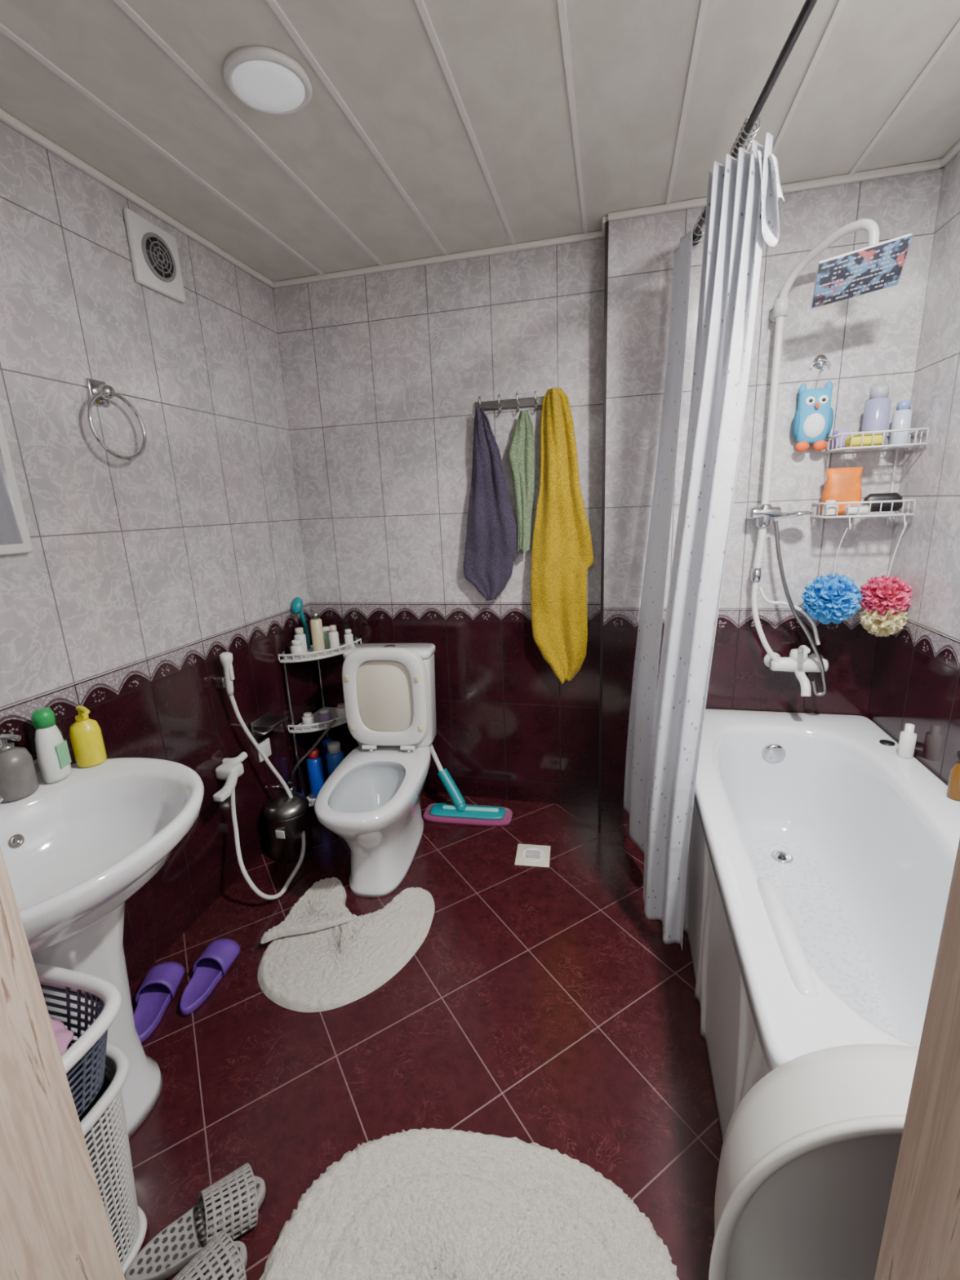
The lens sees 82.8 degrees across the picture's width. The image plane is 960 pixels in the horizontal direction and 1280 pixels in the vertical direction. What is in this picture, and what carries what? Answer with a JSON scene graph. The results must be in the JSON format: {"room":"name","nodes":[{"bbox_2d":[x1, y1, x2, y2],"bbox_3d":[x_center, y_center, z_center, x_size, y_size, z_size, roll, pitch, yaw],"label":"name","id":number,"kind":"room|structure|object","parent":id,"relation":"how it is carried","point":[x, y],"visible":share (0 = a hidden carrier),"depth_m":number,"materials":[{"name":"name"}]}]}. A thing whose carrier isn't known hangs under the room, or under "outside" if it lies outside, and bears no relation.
{"room":"bathroom","nodes":[
{"label":"bathroom","id":0,"kind":"room"},
{"bbox_2d":[0,120,325,986],"bbox_3d":[-1.149,-0.176,1.656,0.100,2.500,2.310,1,14,14],"label":"wall","id":1,"kind":"structure","parent":0,"point":[140,573],"depth_m":1.76,"materials":[{"name":"tile"}]},
{"bbox_2d":[0,412,33,555],"bbox_3d":[-1.237,-0.496,1.006,0.024,0.720,0.640,1,14,14],"label":"wall mirror","id":2,"kind":"object","parent":1,"relation":"attached to","point":[15,538],"visible":1,"depth_m":1.33,"materials":[{"name":"white plastic"}]},
{"bbox_2d":[84,377,146,460],"bbox_3d":[-1.076,-0.642,1.594,0.056,0.221,0.191,1,14,14],"label":"towel ring","id":3,"kind":"object","parent":1,"relation":"attached to","point":[99,393],"visible":1,"depth_m":1.56,"materials":[{"name":"silver metal"}]},
{"bbox_2d":[0,108,273,288],"bbox_3d":[-1.137,-1.282,1.378,0.018,0.022,2.090,1,14,14],"label":"crown molding","id":4,"kind":"structure","parent":1,"relation":"attached to","point":[6,118],"depth_m":1.61,"materials":[{"name":"white plastic"}]},
{"bbox_2d":[123,208,185,302],"bbox_3d":[-1.040,-1.231,1.754,0.030,0.200,0.200,1,14,14],"label":"exhaust fan","id":5,"kind":"object","parent":1,"relation":"attached to","point":[153,251],"visible":1,"depth_m":1.73,"materials":[{"name":"white plastic"}]},
{"bbox_2d":[141,232,176,282],"bbox_3d":[-1.032,-1.231,1.753,0.010,0.132,0.132,1,14,14],"label":"grille","id":6,"kind":"object","parent":5,"relation":"attached to","point":[158,255],"depth_m":1.74,"materials":[{"name":"grey plastic"}]},
{"bbox_2d":[213,652,306,899],"bbox_3d":[-0.874,0.504,2.103,0.253,0.930,0.388,1,14,14],"label":"bidet sprayer","id":7,"kind":"object","parent":1,"relation":"attached to","point":[231,769],"visible":0.94,"depth_m":2.06,"materials":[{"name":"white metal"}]},
{"bbox_2d":[257,737,271,762],"bbox_3d":[-0.932,0.476,2.356,0.014,0.080,0.080,1,14,14],"label":"wall socket","id":8,"kind":"object","parent":1,"relation":"attached to","point":[264,745],"visible":0.77,"depth_m":2.35,"materials":[{"name":"white plastic"}]},
{"bbox_2d":[249,711,288,739],"bbox_3d":[-0.894,0.369,2.324,0.101,0.080,0.140,1,14,14],"label":"toilet paper holder","id":9,"kind":"object","parent":1,"relation":"attached to","point":[267,722],"visible":0.94,"depth_m":2.30,"materials":[{"name":"silver metal"}]},
{"bbox_2d":[278,719,336,791],"bbox_3d":[-0.777,0.532,2.449,0.287,0.335,0.049,-4,14,-6],"label":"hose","id":10,"kind":"object","parent":1,"relation":"attached to","point":[291,788],"visible":0.88,"depth_m":2.44,"materials":[{"name":"black rubber"}]},
{"bbox_2d":[128,792,722,1279],"bbox_3d":[0.009,1.237,1.163,2.630,0.100,3.390,1,14,14],"label":"floor","id":11,"kind":"structure","parent":0,"point":[544,1006],"depth_m":1.50,"materials":[{"name":"tile"}]},
{"bbox_2d":[0,757,204,1138],"bbox_3d":[-0.910,0.778,1.225,0.599,0.837,0.656,1,14,14],"label":"pedestal sink","id":12,"kind":"object","parent":11,"relation":"on","point":[74,849],"visible":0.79,"depth_m":1.27,"materials":[{"name":"white ceramic"}]},
{"bbox_2d":[0,733,39,802],"bbox_3d":[-1.089,0.288,1.259,0.084,0.150,0.084,-3,14,-3],"label":"soap dispenser","id":13,"kind":"object","parent":12,"relation":"on","point":[19,780],"visible":1,"depth_m":1.24,"materials":[{"name":"grey ceramic"}]},
{"bbox_2d":[31,707,71,782],"bbox_3d":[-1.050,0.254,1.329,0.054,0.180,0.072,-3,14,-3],"label":"shampoo bottle","id":14,"kind":"object","parent":12,"relation":"on","point":[53,756],"visible":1,"depth_m":1.31,"materials":[{"name":"white plastic"}]},
{"bbox_2d":[69,705,106,767],"bbox_3d":[-1.017,0.244,1.406,0.070,0.158,0.066,6,16,30],"label":"soap pump","id":15,"kind":"object","parent":12,"relation":"on","point":[85,734],"visible":1,"depth_m":1.39,"materials":[{"name":"yellow plastic"}]},
{"bbox_2d":[0,757,204,953],"bbox_3d":[-0.921,0.494,1.154,0.598,0.213,0.656,1,14,14],"label":"basin","id":16,"kind":"object","parent":12,"relation":"in","point":[74,849],"depth_m":1.27,"materials":[{"name":"white ceramic"}]},
{"bbox_2d":[66,1035,146,1275],"bbox_3d":[-0.901,1.042,1.007,0.466,0.422,0.346,1,14,14],"label":"laundry hamper","id":17,"kind":"object","parent":11,"relation":"on","point":[104,1122],"visible":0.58,"depth_m":1.03,"materials":[{"name":"grey plastic"}]},
{"bbox_2d":[34,962,121,1118],"bbox_3d":[-0.894,0.749,0.930,0.502,0.178,0.322,1,14,14],"label":"laundry basket","id":18,"kind":"object","parent":17,"relation":"on","point":[85,1077],"visible":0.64,"depth_m":0.98,"materials":[{"name":"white plastic"}]},
{"bbox_2d":[133,961,185,1043],"bbox_3d":[-0.985,1.073,1.636,0.119,0.072,0.260,-5,14,-11],"label":"slipper","id":19,"kind":"object","parent":11,"relation":"on","point":[161,983],"visible":0.91,"depth_m":1.65,"materials":[{"name":"plastic"}]},
{"bbox_2d":[124,1163,266,1279],"bbox_3d":[-0.575,1.186,1.108,0.260,0.072,0.119,-12,17,-33],"label":"slipper","id":20,"kind":"object","parent":11,"relation":"on","point":[228,1205],"visible":0.97,"depth_m":1.10,"materials":[{"name":"grey plastic"}]},
{"bbox_2d":[172,1231,247,1279],"bbox_3d":[-0.550,1.216,0.982,0.119,0.072,0.260,9,18,38],"label":"slipper","id":21,"kind":"object","parent":11,"relation":"on","point":[223,1258],"visible":1,"depth_m":1.04,"materials":[{"name":"grey plastic"}]},
{"bbox_2d":[179,937,240,1015],"bbox_3d":[-0.866,1.046,1.722,0.119,0.072,0.260,-1,14,4],"label":"slipper","id":22,"kind":"object","parent":11,"relation":"on","point":[220,955],"visible":1,"depth_m":1.73,"materials":[{"name":"plastic"}]},
{"bbox_2d":[262,791,313,862],"bbox_3d":[-0.819,0.795,2.351,0.204,0.254,0.190,1,14,14],"label":"pedal bin","id":23,"kind":"object","parent":11,"relation":"on","point":[286,819],"visible":0.92,"depth_m":2.29,"materials":[{"name":"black metal"}]},
{"bbox_2d":[278,636,361,806],"bbox_3d":[-0.726,0.421,2.647,0.258,0.830,0.325,1,14,14],"label":"corner shelf","id":24,"kind":"object","parent":11,"relation":"on","point":[310,655],"visible":0.52,"depth_m":2.54,"materials":[{"name":"white plastic"}]},
{"bbox_2d":[289,639,305,658],"bbox_3d":[-0.828,0.039,2.466,0.060,0.080,0.060,1,14,14],"label":"jar","id":25,"kind":"object","parent":24,"relation":"on","point":[297,647],"visible":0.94,"depth_m":2.44,"materials":[{"name":"white plastic"}]},
{"bbox_2d":[290,596,311,648],"bbox_3d":[-0.844,-0.076,2.566,0.052,0.258,0.082,1,14,14],"label":"brush","id":26,"kind":"object","parent":24,"relation":"on","point":[296,606],"visible":0.96,"depth_m":2.53,"materials":[{"name":"teal plastic"}]},
{"bbox_2d":[293,626,307,653],"bbox_3d":[-0.837,0.002,2.533,0.052,0.120,0.052,1,14,14],"label":"lotion bottle","id":27,"kind":"object","parent":24,"relation":"on","point":[300,634],"visible":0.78,"depth_m":2.51,"materials":[{"name":"white plastic"}]},
{"bbox_2d":[302,711,315,724],"bbox_3d":[-0.818,0.373,2.593,0.056,0.050,0.056,1,14,14],"label":"tub","id":28,"kind":"object","parent":24,"relation":"on","point":[308,717],"visible":0.91,"depth_m":2.57,"materials":[{"name":"white plastic"}]},
{"bbox_2d":[306,747,324,799],"bbox_3d":[-0.799,0.647,2.648,0.072,0.250,0.072,1,14,14],"label":"bottle","id":29,"kind":"object","parent":24,"relation":"on","point":[314,762],"visible":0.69,"depth_m":2.62,"materials":[{"name":"blue plastic"}]},
{"bbox_2d":[310,611,324,653],"bbox_3d":[-0.756,-0.035,2.525,0.052,0.190,0.052,1,14,14],"label":"bottle","id":30,"kind":"object","parent":24,"relation":"on","point":[316,624],"visible":0.84,"depth_m":2.50,"materials":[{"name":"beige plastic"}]},
{"bbox_2d":[317,708,331,723],"bbox_3d":[-0.744,0.362,2.603,0.060,0.060,0.060,1,14,14],"label":"pot","id":31,"kind":"object","parent":24,"relation":"on","point":[324,714],"visible":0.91,"depth_m":2.58,"materials":[{"name":"purple plastic"}]},
{"bbox_2d":[322,626,329,648],"bbox_3d":[-0.743,-0.014,2.623,0.060,0.100,0.060,1,14,14],"label":"bottle","id":32,"kind":"object","parent":24,"relation":"on","point":[326,629],"visible":0.49,"depth_m":2.60,"materials":[{"name":"green"}]},
{"bbox_2d":[321,737,333,782],"bbox_3d":[-0.766,0.618,2.781,0.072,0.240,0.072,1,14,14],"label":"bottle","id":33,"kind":"object","parent":24,"relation":"on","point":[324,750],"visible":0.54,"depth_m":2.75,"materials":[{"name":"blue"}]},
{"bbox_2d":[328,624,339,651],"bbox_3d":[-0.687,-0.010,2.557,0.044,0.120,0.044,1,14,14],"label":"bottle","id":34,"kind":"object","parent":24,"relation":"on","point":[333,633],"visible":0.88,"depth_m":2.54,"materials":[{"name":"white plastic"}]},
{"bbox_2d":[325,741,344,777],"bbox_3d":[-0.711,0.628,2.691,0.084,0.260,0.084,1,14,14],"label":"detergent bottle","id":35,"kind":"object","parent":24,"relation":"on","point":[335,756],"visible":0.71,"depth_m":2.65,"materials":[{"name":"blue plastic"}]},
{"bbox_2d":[336,702,346,717],"bbox_3d":[-0.676,0.344,2.667,0.056,0.060,0.056,1,14,14],"label":"jar","id":36,"kind":"object","parent":24,"relation":"on","point":[340,709],"visible":0.8,"depth_m":2.65,"materials":[{"name":"white plastic"}]},
{"bbox_2d":[344,628,353,648],"bbox_3d":[-0.626,-0.007,2.596,0.040,0.090,0.040,1,14,14],"label":"bottle","id":37,"kind":"object","parent":24,"relation":"on","point":[348,638],"visible":0.83,"depth_m":2.58,"materials":[{"name":"white plastic"}]},
{"bbox_2d":[257,876,435,1012],"bbox_3d":[-0.456,0.998,1.864,0.532,0.060,0.572,1,14,14],"label":"mat","id":38,"kind":"object","parent":11,"relation":"on","point":[323,956],"depth_m":1.81,"materials":[{"name":"white fabric"}]},
{"bbox_2d":[314,643,436,897],"bbox_3d":[-0.412,0.500,2.190,0.388,0.870,0.727,-1,14,8],"label":"toilet","id":39,"kind":"object","parent":11,"relation":"on","point":[371,800],"visible":1,"depth_m":2.26,"materials":[{"name":"white ceramic"}]},
{"bbox_2d":[422,744,512,826],"bbox_3d":[-0.069,0.660,2.572,0.441,0.345,0.221,0,14,11],"label":"mop","id":40,"kind":"object","parent":11,"relation":"on","point":[458,812],"visible":0.91,"depth_m":2.55,"materials":[{"name":"teal plastic"}]},
{"bbox_2d":[437,768,465,807],"bbox_3d":[-0.137,0.707,2.601,0.055,0.167,0.166,-15,19,-42],"label":"socket","id":41,"kind":"object","parent":40,"relation":"attached to","point":[458,800],"depth_m":2.59,"materials":[{"name":"teal plastic"}]},
{"bbox_2d":[259,1128,679,1279],"bbox_3d":[-0.026,1.215,0.980,0.812,0.032,0.605,0,14,11],"label":"bath rug","id":42,"kind":"object","parent":11,"relation":"on","point":[424,1203],"visible":1,"depth_m":1.10,"materials":[{"name":"white fabric"}]},
{"bbox_2d":[515,844,550,867],"bbox_3d":[0.221,0.896,2.270,0.140,0.010,0.140,0,14,10],"label":"floor drain","id":43,"kind":"object","parent":11,"relation":"on","point":[536,855],"visible":1,"depth_m":2.26,"materials":[{"name":"beige plastic"}]},
{"bbox_2d":[520,846,545,862],"bbox_3d":[0.221,0.894,2.269,0.100,0.003,0.100,0,14,10],"label":"drain grate","id":44,"kind":"object","parent":43,"relation":"on","point":[528,854],"depth_m":2.27,"materials":[{"name":"white plastic"}]},
{"bbox_2d":[708,1044,919,1279],"bbox_3d":[0.617,0.876,0.761,0.576,0.707,0.151,1,14,14],"label":"basin","id":45,"kind":"object","parent":11,"relation":"on","point":[809,1155],"visible":0.78,"depth_m":0.80,"materials":[{"name":"grey"}]},
{"bbox_2d":[684,708,959,1142],"bbox_3d":[0.989,0.748,1.544,0.716,0.581,1.533,1,14,14],"label":"bathtub","id":46,"kind":"object","parent":11,"relation":"on","point":[821,858],"visible":0.65,"depth_m":1.51,"materials":[{"name":"ceramic"}]},
{"bbox_2d":[897,723,916,759],"bbox_3d":[1.384,0.325,1.760,0.042,0.112,0.042,1,14,14],"label":"bottle","id":47,"kind":"object","parent":46,"relation":"on","point":[907,742],"visible":1,"depth_m":1.75,"materials":[{"name":"white plastic"}]},
{"bbox_2d":[946,751,959,801],"bbox_3d":[1.332,0.377,1.510,0.042,0.136,0.042,1,14,14],"label":"bottle","id":48,"kind":"object","parent":46,"relation":"on","point":[953,793],"visible":1,"depth_m":1.51,"materials":[{"name":"brown plastic"}]},
{"bbox_2d":[272,237,604,807],"bbox_3d":[-0.154,-0.433,2.517,1.420,2.500,0.100,1,14,14],"label":"wall","id":49,"kind":"structure","parent":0,"point":[384,374],"depth_m":2.43,"materials":[{"name":"tile"}]},
{"bbox_2d":[272,230,604,288],"bbox_3d":[-0.215,-1.522,2.188,1.420,0.022,0.018,1,14,14],"label":"crown molding","id":50,"kind":"structure","parent":49,"relation":"attached to","point":[596,234],"depth_m":2.16,"materials":[{"name":"white plastic"}]},
{"bbox_2d":[475,391,544,413],"bbox_3d":[0.155,-0.968,2.223,0.370,0.072,0.050,1,14,14],"label":"hook rail","id":51,"kind":"object","parent":49,"relation":"attached to","point":[535,402],"visible":0.69,"depth_m":2.24,"materials":[{"name":"silver metal"}]},
{"bbox_2d":[463,407,517,600],"bbox_3d":[0.035,-0.563,2.323,0.245,0.802,0.062,1,14,14],"label":"towel","id":52,"kind":"object","parent":51,"relation":"hanging from","point":[491,535],"visible":1,"depth_m":2.33,"materials":[{"name":"fabric"}]},
{"bbox_2d":[508,410,534,552],"bbox_3d":[0.176,-0.651,2.266,0.110,0.565,0.040,1,14,14],"label":"towel","id":53,"kind":"object","parent":51,"relation":"hanging from","point":[522,449],"visible":1,"depth_m":2.25,"materials":[{"name":"fabric"}]},
{"bbox_2d":[530,387,594,684],"bbox_3d":[0.338,-0.393,2.271,0.269,1.223,0.066,2,15,18],"label":"bath towel","id":54,"kind":"object","parent":51,"relation":"hanging from","point":[562,553],"visible":1,"depth_m":2.27,"materials":[{"name":"yellow fabric"}]},
{"bbox_2d":[0,0,959,281],"bbox_3d":[0.030,-1.319,1.069,2.630,0.100,2.310,1,14,14],"label":"ceiling","id":55,"kind":"structure","parent":0,"point":[630,60],"depth_m":1.36,"materials":[{"name":"white plastic"}]},
{"bbox_2d":[222,45,312,115],"bbox_3d":[-0.487,-1.281,1.254,0.192,0.017,0.192,1,14,14],"label":"recessed light","id":56,"kind":"object","parent":55,"relation":"attached to","point":[266,80],"depth_m":1.23,"materials":[{"name":"white plastic"}]},
{"bbox_2d":[0,0,959,275],"bbox_3d":[0.030,-1.270,1.092,1.934,0.005,2.090,1,14,14],"label":"trim","id":57,"kind":"structure","parent":55,"relation":"attached to","point":[122,4],"depth_m":1.34,"materials":[{"name":"white"}]},
{"bbox_2d":[600,167,943,824],"bbox_3d":[1.013,-0.398,2.175,1.010,2.500,0.220,1,14,14],"label":"wall","id":58,"kind":"structure","parent":0,"point":[870,340],"depth_m":1.98,"materials":[{"name":"white tile"}]},
{"bbox_2d":[598,221,608,822],"bbox_3d":[0.497,-0.320,2.205,0.012,2.378,0.012,1,14,14],"label":"trim","id":59,"kind":"structure","parent":58,"relation":"attached to","point":[606,224],"depth_m":2.14,"materials":[{"name":"black"}]},
{"bbox_2d":[602,216,607,237],"bbox_3d":[0.455,-1.498,1.975,0.018,0.022,0.120,1,14,14],"label":"crown molding","id":60,"kind":"structure","parent":58,"relation":"attached to","point":[604,218],"depth_m":1.93,"materials":[{"name":"white plastic"}]},
{"bbox_2d":[692,0,817,245],"bbox_3d":[0.591,-1.141,0.923,0.048,0.048,1.982,0,14,9],"label":"curtain rod","id":61,"kind":"object","parent":58,"relation":"attached to","point":[808,6],"visible":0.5,"depth_m":1.15,"materials":[{"name":"grey metal"}]},
{"bbox_2d":[623,115,784,951],"bbox_3d":[0.670,-0.218,1.772,0.262,2.228,0.779,0,14,8],"label":"shower curtain","id":62,"kind":"object","parent":61,"relation":"hanging from","point":[664,733],"visible":0.99,"depth_m":1.56,"materials":[{"name":"fabric"}]},
{"bbox_2d":[768,309,776,322],"bbox_3d":[1.017,-1.115,1.865,0.044,0.044,0.012,1,14,14],"label":"flange","id":63,"kind":"object","parent":58,"relation":"attached to","point":[771,316],"visible":0.31,"depth_m":1.87,"materials":[{"name":"white plastic"}]},
{"bbox_2d":[607,158,943,221],"bbox_3d":[0.938,-1.473,1.788,1.010,0.022,0.018,1,14,14],"label":"crown molding","id":64,"kind":"structure","parent":58,"relation":"attached to","point":[932,164],"depth_m":1.75,"materials":[{"name":"white plastic"}]},
{"bbox_2d":[763,644,828,696],"bbox_3d":[1.202,0.101,2.037,0.214,0.186,0.190,1,14,14],"label":"mixer tap","id":65,"kind":"object","parent":58,"relation":"attached to","point":[799,662],"visible":0.96,"depth_m":2.04,"materials":[{"name":"white metal"}]},
{"bbox_2d":[751,581,786,671],"bbox_3d":[1.094,-0.055,2.049,0.145,0.353,0.036,3,15,22],"label":"hose","id":66,"kind":"object","parent":65,"relation":"attached to","point":[755,584],"visible":1,"depth_m":2.05,"materials":[{"name":"white plastic"}]},
{"bbox_2d":[810,354,831,388],"bbox_3d":[1.171,-0.908,1.871,0.045,0.142,0.052,-13,17,-37],"label":"hook","id":67,"kind":"object","parent":58,"relation":"attached to","point":[820,361],"visible":0.92,"depth_m":1.86,"materials":[{"name":"silver metal"}]},
{"bbox_2d":[792,381,833,452],"bbox_3d":[1.154,-0.771,1.882,0.125,0.226,0.064,1,14,14],"label":"toy","id":68,"kind":"object","parent":67,"relation":"hanging from","point":[813,420],"visible":1,"depth_m":1.87,"materials":[{"name":"blue plastic"}]},
{"bbox_2d":[813,354,827,368],"bbox_3d":[1.169,-0.957,1.866,0.044,0.044,0.012,1,14,14],"label":"cup","id":69,"kind":"object","parent":67,"relation":"on","point":[820,360],"depth_m":1.86,"materials":[{"name":"silver metal"}]},
{"bbox_2d":[748,218,912,519],"bbox_3d":[1.083,-0.812,1.721,0.306,0.841,0.326,1,14,14],"label":"shower head","id":70,"kind":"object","parent":58,"relation":"attached to","point":[876,266],"depth_m":1.56,"materials":[{"name":"white plastic"}]},
{"bbox_2d":[755,503,772,527],"bbox_3d":[1.034,-0.453,1.980,0.048,0.080,0.048,1,14,14],"label":"diverter","id":71,"kind":"object","parent":70,"relation":"attached to","point":[765,521],"visible":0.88,"depth_m":1.96,"materials":[{"name":"silver metal"}]},
{"bbox_2d":[752,526,766,568],"bbox_3d":[1.033,-0.346,2.007,0.036,0.162,0.026,1,14,14],"label":"pipe","id":72,"kind":"object","parent":71,"relation":"attached to","point":[762,531],"visible":0.94,"depth_m":2.00,"materials":[{"name":"white plastic"}]},
{"bbox_2d":[751,567,761,582],"bbox_3d":[1.033,-0.245,2.034,0.036,0.050,0.036,1,14,14],"label":"joint","id":73,"kind":"object","parent":72,"relation":"attached to","point":[756,573],"visible":0.97,"depth_m":2.02,"materials":[{"name":"silver metal"}]},
{"bbox_2d":[760,315,784,504],"bbox_3d":[1.019,-0.793,1.896,0.025,0.680,0.025,1,14,14],"label":"riser pipe","id":74,"kind":"object","parent":70,"relation":"attached to","point":[780,320],"visible":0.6,"depth_m":1.88,"materials":[{"name":"white plastic"}]},
{"bbox_2d":[773,296,789,319],"bbox_3d":[1.005,-1.111,1.817,0.044,0.056,0.044,1,14,14],"label":"top collar","id":75,"kind":"object","parent":74,"relation":"attached to","point":[780,304],"visible":0.98,"depth_m":1.80,"materials":[{"name":"white plastic"}]},
{"bbox_2d":[776,510,803,517],"bbox_3d":[1.094,-0.448,1.937,0.098,0.023,0.023,6,16,31],"label":"cradle","id":76,"kind":"object","parent":70,"relation":"attached to","point":[781,514],"visible":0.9,"depth_m":1.93,"materials":[{"name":"silver metal"}]},
{"bbox_2d":[773,520,826,696],"bbox_3d":[1.174,-0.109,1.992,0.226,0.648,0.024,3,15,22],"label":"hose","id":77,"kind":"object","parent":70,"relation":"attached to","point":[804,628],"visible":1,"depth_m":1.99,"materials":[{"name":"silver metal"}]},
{"bbox_2d":[810,422,929,529],"bbox_3d":[1.312,-0.565,1.844,0.267,0.362,0.172,1,14,14],"label":"rack","id":78,"kind":"object","parent":58,"relation":"attached to","point":[894,446],"visible":0.87,"depth_m":1.81,"materials":[{"name":"white metal"}]},
{"bbox_2d":[822,500,837,515],"bbox_3d":[1.202,-0.455,1.869,0.040,0.050,0.040,1,14,14],"label":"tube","id":79,"kind":"object","parent":78,"relation":"on","point":[832,508],"visible":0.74,"depth_m":1.85,"materials":[{"name":"white plastic"}]},
{"bbox_2d":[800,528,862,624],"bbox_3d":[1.245,-0.223,1.917,0.186,0.340,0.186,1,14,14],"label":"loofah","id":80,"kind":"object","parent":78,"relation":"hanging from","point":[835,598],"visible":1,"depth_m":1.89,"materials":[{"name":"blue plastic"}]},
{"bbox_2d":[831,429,849,448],"bbox_3d":[1.229,-0.685,1.856,0.040,0.060,0.060,1,14,14],"label":"sponge","id":81,"kind":"object","parent":78,"relation":"on","point":[841,431],"visible":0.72,"depth_m":1.83,"materials":[{"name":"purple"}]},
{"bbox_2d":[819,466,862,515],"bbox_3d":[1.253,-0.514,1.883,0.120,0.155,0.076,1,14,14],"label":"bag","id":82,"kind":"object","parent":78,"relation":"in","point":[842,484],"visible":0.63,"depth_m":1.85,"materials":[{"name":"orange plastic"}]},
{"bbox_2d":[844,504,869,514],"bbox_3d":[1.279,-0.442,1.848,0.070,0.030,0.040,1,14,14],"label":"soap","id":83,"kind":"object","parent":78,"relation":"in","point":[853,509],"visible":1,"depth_m":1.83,"materials":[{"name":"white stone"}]},
{"bbox_2d":[844,433,884,447],"bbox_3d":[1.271,-0.659,1.799,0.100,0.035,0.056,1,14,14],"label":"sponge","id":84,"kind":"object","parent":78,"relation":"on","point":[877,438],"visible":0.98,"depth_m":1.78,"materials":[{"name":"yellow"}]},
{"bbox_2d":[861,385,891,445],"bbox_3d":[1.323,-0.745,1.817,0.072,0.190,0.072,1,14,14],"label":"shampoo bottle","id":85,"kind":"object","parent":78,"relation":"on","point":[877,410],"visible":0.78,"depth_m":1.79,"materials":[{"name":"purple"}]},
{"bbox_2d":[862,492,902,511],"bbox_3d":[1.359,-0.465,1.838,0.120,0.060,0.044,1,14,14],"label":"brush","id":86,"kind":"object","parent":78,"relation":"on","point":[875,507],"visible":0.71,"depth_m":1.82,"materials":[{"name":"black plastic"}]},
{"bbox_2d":[857,527,911,636],"bbox_3d":[1.387,-0.195,1.858,0.158,0.376,0.158,1,14,14],"label":"loofah","id":87,"kind":"object","parent":78,"relation":"hanging from","point":[886,599],"visible":1,"depth_m":1.84,"materials":[{"name":"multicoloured plastic"}]},
{"bbox_2d":[888,400,912,444],"bbox_3d":[1.404,-0.722,1.813,0.052,0.140,0.052,1,14,14],"label":"bottle","id":88,"kind":"object","parent":78,"relation":"on","point":[902,416],"visible":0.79,"depth_m":1.80,"materials":[{"name":"blue"}]},
{"bbox_2d":[758,586,820,644],"bbox_3d":[1.144,-0.091,2.014,0.221,0.215,0.033,1,14,14],"label":"hose","id":89,"kind":"object","parent":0,"point":[814,626],"depth_m":2.00,"materials":[{"name":"white plastic"}]},
{"bbox_2d":[866,151,959,785],"bbox_3d":[1.309,-0.134,1.060,0.100,2.500,2.310,1,14,14],"label":"wall","id":90,"kind":"structure","parent":0,"point":[916,681],"depth_m":1.70,"materials":[{"name":"tile"}]},
{"bbox_2d":[938,139,959,168],"bbox_3d":[1.193,-1.227,0.753,0.018,0.022,1.970,1,14,14],"label":"crown molding","id":91,"kind":"structure","parent":90,"relation":"attached to","point":[955,148],"depth_m":1.62,"materials":[{"name":"white plastic"}]},
{"bbox_3d":[-0.173,0.160,0.339,2.430,2.400,0.120,1,14,14],"label":"wall","id":92,"kind":"structure","parent":0,"visible":0},
{"bbox_2d":[0,846,125,1279],"bbox_3d":[-0.459,0.317,0.424,0.040,2.080,0.190,1,14,14],"label":"door frame","id":93,"kind":"structure","parent":92,"relation":"attached to","point":[55,1224],"depth_m":0.51,"materials":[{"name":"brown wood"}]},
{"bbox_2d":[874,837,959,1279],"bbox_3d":[0.263,0.329,0.249,0.040,2.080,0.190,1,14,14],"label":"door frame","id":94,"kind":"structure","parent":92,"relation":"attached to","point":[921,1239],"depth_m":0.31,"materials":[{"name":"brown wood"}]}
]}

